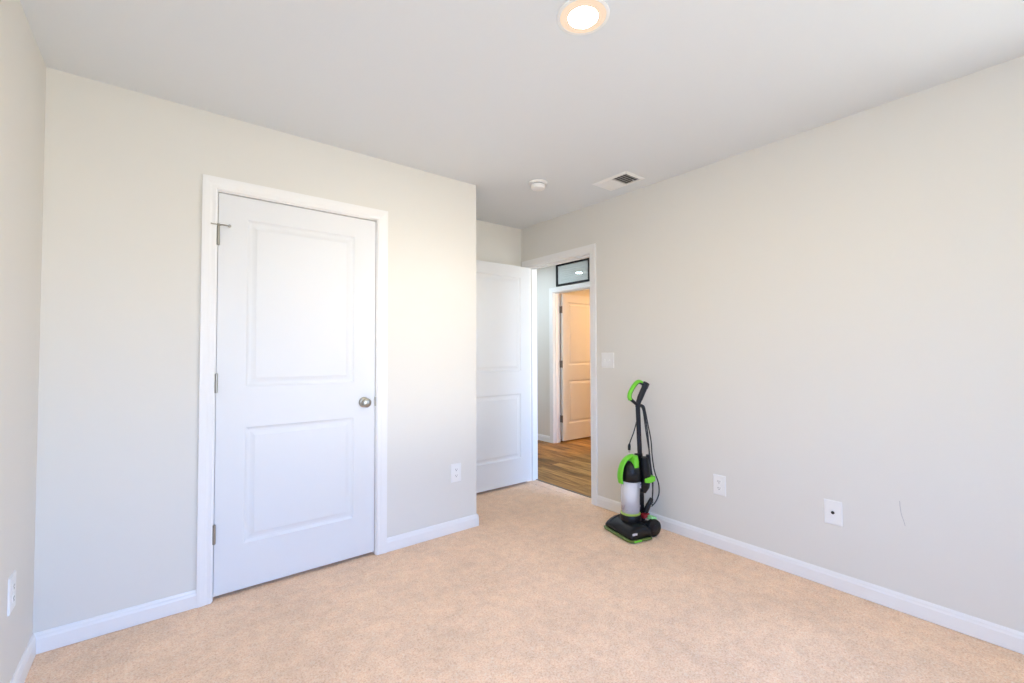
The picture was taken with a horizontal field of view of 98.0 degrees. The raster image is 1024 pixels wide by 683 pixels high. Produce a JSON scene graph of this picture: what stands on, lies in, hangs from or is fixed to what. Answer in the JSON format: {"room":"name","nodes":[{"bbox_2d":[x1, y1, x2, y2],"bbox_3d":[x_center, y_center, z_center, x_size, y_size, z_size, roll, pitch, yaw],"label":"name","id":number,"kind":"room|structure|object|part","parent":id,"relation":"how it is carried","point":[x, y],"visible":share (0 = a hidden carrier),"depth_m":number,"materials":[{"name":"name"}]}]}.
{"room":"empty bedroom","nodes":[
{"label":"empty bedroom","id":0,"kind":"room"},
{"bbox_2d":[0,0,45,682],"bbox_3d":[-1.074,0.049,0.626,0.115,2.490,4.643,1,-2,-38],"label":"wall","id":1,"kind":"structure","parent":0,"point":[22,64],"depth_m":1.58,"materials":[{"name":"white paint"}]},
{"bbox_2d":[7,570,15,615],"bbox_3d":[-1.732,0.870,1.544,0.009,0.124,0.080,1,-2,-38],"label":"wall outlet","id":2,"kind":"object","parent":1,"relation":"attached to","point":[11,599],"visible":1,"depth_m":1.53,"materials":[{"name":"white plastic"}]},
{"bbox_2d":[10,633,35,682],"bbox_3d":[-0.806,1.195,0.364,0.013,0.083,3.722,1,-2,-38],"label":"baseboard","id":3,"kind":"structure","parent":1,"relation":"attached to","point":[22,670],"depth_m":1.69,"materials":[{"name":"white paint"}]},
{"bbox_2d":[33,67,475,632],"bbox_3d":[-1.324,0.106,2.796,2.175,2.490,0.691,1,-2,-38],"label":"wall","id":4,"kind":"structure","parent":0,"point":[118,432],"depth_m":2.09,"materials":[{"name":"white paint"}]},
{"bbox_2d":[34,513,478,653],"bbox_3d":[-1.312,1.259,2.765,2.188,0.083,0.704,1,-2,-38],"label":"baseboard","id":5,"kind":"structure","parent":4,"relation":"attached to","point":[64,635],"depth_m":2.03,"materials":[{"name":"white paint"}]},
{"bbox_2d":[196,174,387,607],"bbox_3d":[-1.190,0.236,2.521,0.957,2.114,0.133,1,-2,-38],"label":"door frame","id":6,"kind":"structure","parent":4,"relation":"attached to","point":[212,186],"depth_m":2.24,"materials":[{"name":"white paint"}]},
{"bbox_2d":[211,193,375,596],"bbox_3d":[-1.170,0.261,2.468,0.862,2.026,0.102,1,-2,-38],"label":"door","id":7,"kind":"structure","parent":4,"relation":"in","point":[295,399],"depth_m":2.45,"materials":[{"name":"white paint"}]},
{"bbox_2d":[451,463,460,482],"bbox_3d":[-0.385,0.903,3.067,0.080,0.124,0.009,1,-2,-38],"label":"wall outlet","id":8,"kind":"object","parent":4,"relation":"attached to","point":[455,468],"visible":1,"depth_m":3.06,"materials":[{"name":"white plastic"}]},
{"bbox_2d":[476,220,520,266],"bbox_3d":[-1.184,0.122,3.418,3.166,2.490,0.115,1,-2,-38],"label":"wall","id":9,"kind":"structure","parent":0,"point":[496,243],"depth_m":4.20,"materials":[{"name":"white paint"}]},
{"bbox_2d":[20,0,1023,228],"bbox_3d":[1.085,-1.166,3.974,7.614,0.100,7.180,1,-2,-38],"label":"ceiling","id":10,"kind":"structure","parent":0,"point":[494,96],"depth_m":1.90,"materials":[{"name":"white paint"}]},
{"bbox_2d":[529,179,547,190],"bbox_3d":[0.186,-1.109,3.185,0.136,0.049,0.136,1,-2,-38],"label":"smoke detector","id":11,"kind":"object","parent":10,"relation":"attached to","point":[537,184],"visible":1,"depth_m":3.15,"materials":[{"name":"white plastic"}]},
{"bbox_2d":[557,0,609,34],"bbox_3d":[0.257,-1.171,1.609,0.188,0.007,0.188,1,-2,-38],"label":"recessed light","id":12,"kind":"object","parent":10,"relation":"in","point":[575,17],"visible":1,"depth_m":1.60,"materials":[{"name":"white plastic"}]},
{"bbox_2d":[592,171,644,190],"bbox_3d":[0.753,-1.125,3.160,0.210,0.023,0.300,1,-2,-38],"label":"ceiling vent","id":13,"kind":"object","parent":10,"relation":"in","point":[625,178],"visible":1,"depth_m":3.14,"materials":[{"name":"white plastic"}]},
{"bbox_2d":[24,436,1023,682],"bbox_3d":[1.099,1.348,3.913,7.399,0.050,6.950,1,-2,-38],"label":"floor","id":14,"kind":"structure","parent":0,"point":[538,591],"depth_m":2.01,"materials":[{"name":"carpet"}]},
{"bbox_2d":[604,380,660,543],"bbox_3d":[0.840,0.783,3.060,0.337,1.036,0.320,0,-2,-24],"label":"vacuum cleaner","id":15,"kind":"object","parent":14,"relation":"on","point":[634,472],"visible":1,"depth_m":3.00,"materials":[{"name":"black plastic"}]},
{"bbox_3d":[0.812,0.880,3.043,0.136,0.137,0.136,0,-2,-24],"label":"motor","id":16,"kind":"part","parent":15,"relation":"part of","materials":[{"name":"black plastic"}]},
{"bbox_3d":[0.910,0.781,3.074,0.212,0.701,0.044,0,-1,3],"label":"power cord","id":17,"kind":"part","parent":15,"relation":"part of","materials":[{"name":"black rubber"}]},
{"bbox_2d":[537,265,589,435],"bbox_3d":[1.244,0.163,5.302,0.115,2.490,5.000,1,-2,-38],"label":"wall","id":18,"kind":"structure","parent":0,"point":[546,277],"depth_m":6.23,"materials":[{"name":"white paint"}]},
{"bbox_2d":[538,434,549,441],"bbox_3d":[1.198,1.315,5.233,0.013,0.083,5.000,1,-2,-38],"label":"baseboard","id":19,"kind":"structure","parent":18,"relation":"attached to","point":[541,437],"depth_m":6.18,"materials":[{"name":"white paint"}]},
{"bbox_2d":[549,282,589,442],"bbox_3d":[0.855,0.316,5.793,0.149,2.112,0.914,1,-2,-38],"label":"door frame","id":20,"kind":"structure","parent":18,"relation":"attached to","point":[554,293],"depth_m":6.08,"materials":[{"name":"white paint"}]},
{"bbox_2d":[556,258,589,286],"bbox_3d":[0.786,-0.894,5.792,0.028,0.292,0.600,1,-2,-38],"label":"frame","id":21,"kind":"object","parent":18,"relation":"attached to","point":[578,271],"visible":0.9,"depth_m":5.79,"materials":[{"name":"black paint"}]},
{"bbox_2d":[560,294,590,440],"bbox_3d":[1.000,0.356,6.335,0.788,2.018,0.104,1,-2,-37],"label":"door","id":22,"kind":"structure","parent":18,"relation":"in","point":[575,417],"depth_m":6.26,"materials":[{"name":"white paint"}]},
{"bbox_2d":[521,55,1023,632],"bbox_3d":[0.756,0.120,3.605,0.116,2.490,7.065,1,-2,-38],"label":"wall","id":23,"kind":"structure","parent":0,"point":[834,310],"depth_m":2.30,"materials":[{"name":"white paint"}]},
{"bbox_2d":[476,260,529,492],"bbox_3d":[-0.146,0.299,4.004,0.806,2.015,0.169,1,-2,-38],"label":"door","id":24,"kind":"structure","parent":23,"relation":"in","point":[502,290],"depth_m":4.03,"materials":[{"name":"white paint"}]},
{"bbox_2d":[522,243,597,505],"bbox_3d":[0.444,0.271,3.999,0.149,2.112,0.931,1,-2,-38],"label":"door frame","id":25,"kind":"structure","parent":23,"relation":"attached to","point":[588,251],"depth_m":3.95,"materials":[{"name":"white paint"}]},
{"bbox_2d":[536,479,590,497],"bbox_3d":[0.484,1.335,4.001,0.020,0.023,0.797,1,-2,-38],"label":"trim","id":26,"kind":"structure","parent":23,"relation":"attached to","point":[536,479],"depth_m":4.01,"materials":[{"name":"wood"}]},
{"bbox_2d":[601,353,613,367],"bbox_3d":[0.749,0.148,3.506,0.019,0.120,0.122,1,-2,-38],"label":"light switch","id":27,"kind":"object","parent":23,"relation":"attached to","point":[607,358],"visible":1,"depth_m":3.51,"materials":[{"name":"white plastic"}]},
{"bbox_2d":[713,474,725,496],"bbox_3d":[1.301,0.901,2.796,0.009,0.124,0.080,1,-2,-38],"label":"wall outlet","id":28,"kind":"object","parent":23,"relation":"attached to","point":[719,481],"visible":1,"depth_m":2.79,"materials":[{"name":"white plastic"}]},
{"bbox_2d":[597,495,1023,654],"bbox_3d":[1.752,1.235,2.211,0.013,0.083,3.463,1,-2,-38],"label":"baseboard","id":29,"kind":"structure","parent":23,"relation":"attached to","point":[1002,636],"depth_m":2.23,"materials":[{"name":"white paint"}]},
{"bbox_2d":[824,499,842,526],"bbox_3d":[1.671,0.892,2.321,0.014,0.124,0.080,1,-2,-38],"label":"cable plate","id":30,"kind":"object","parent":23,"relation":"attached to","point":[832,509],"visible":1,"depth_m":2.32,"materials":[{"name":"white plastic"}]}
]}

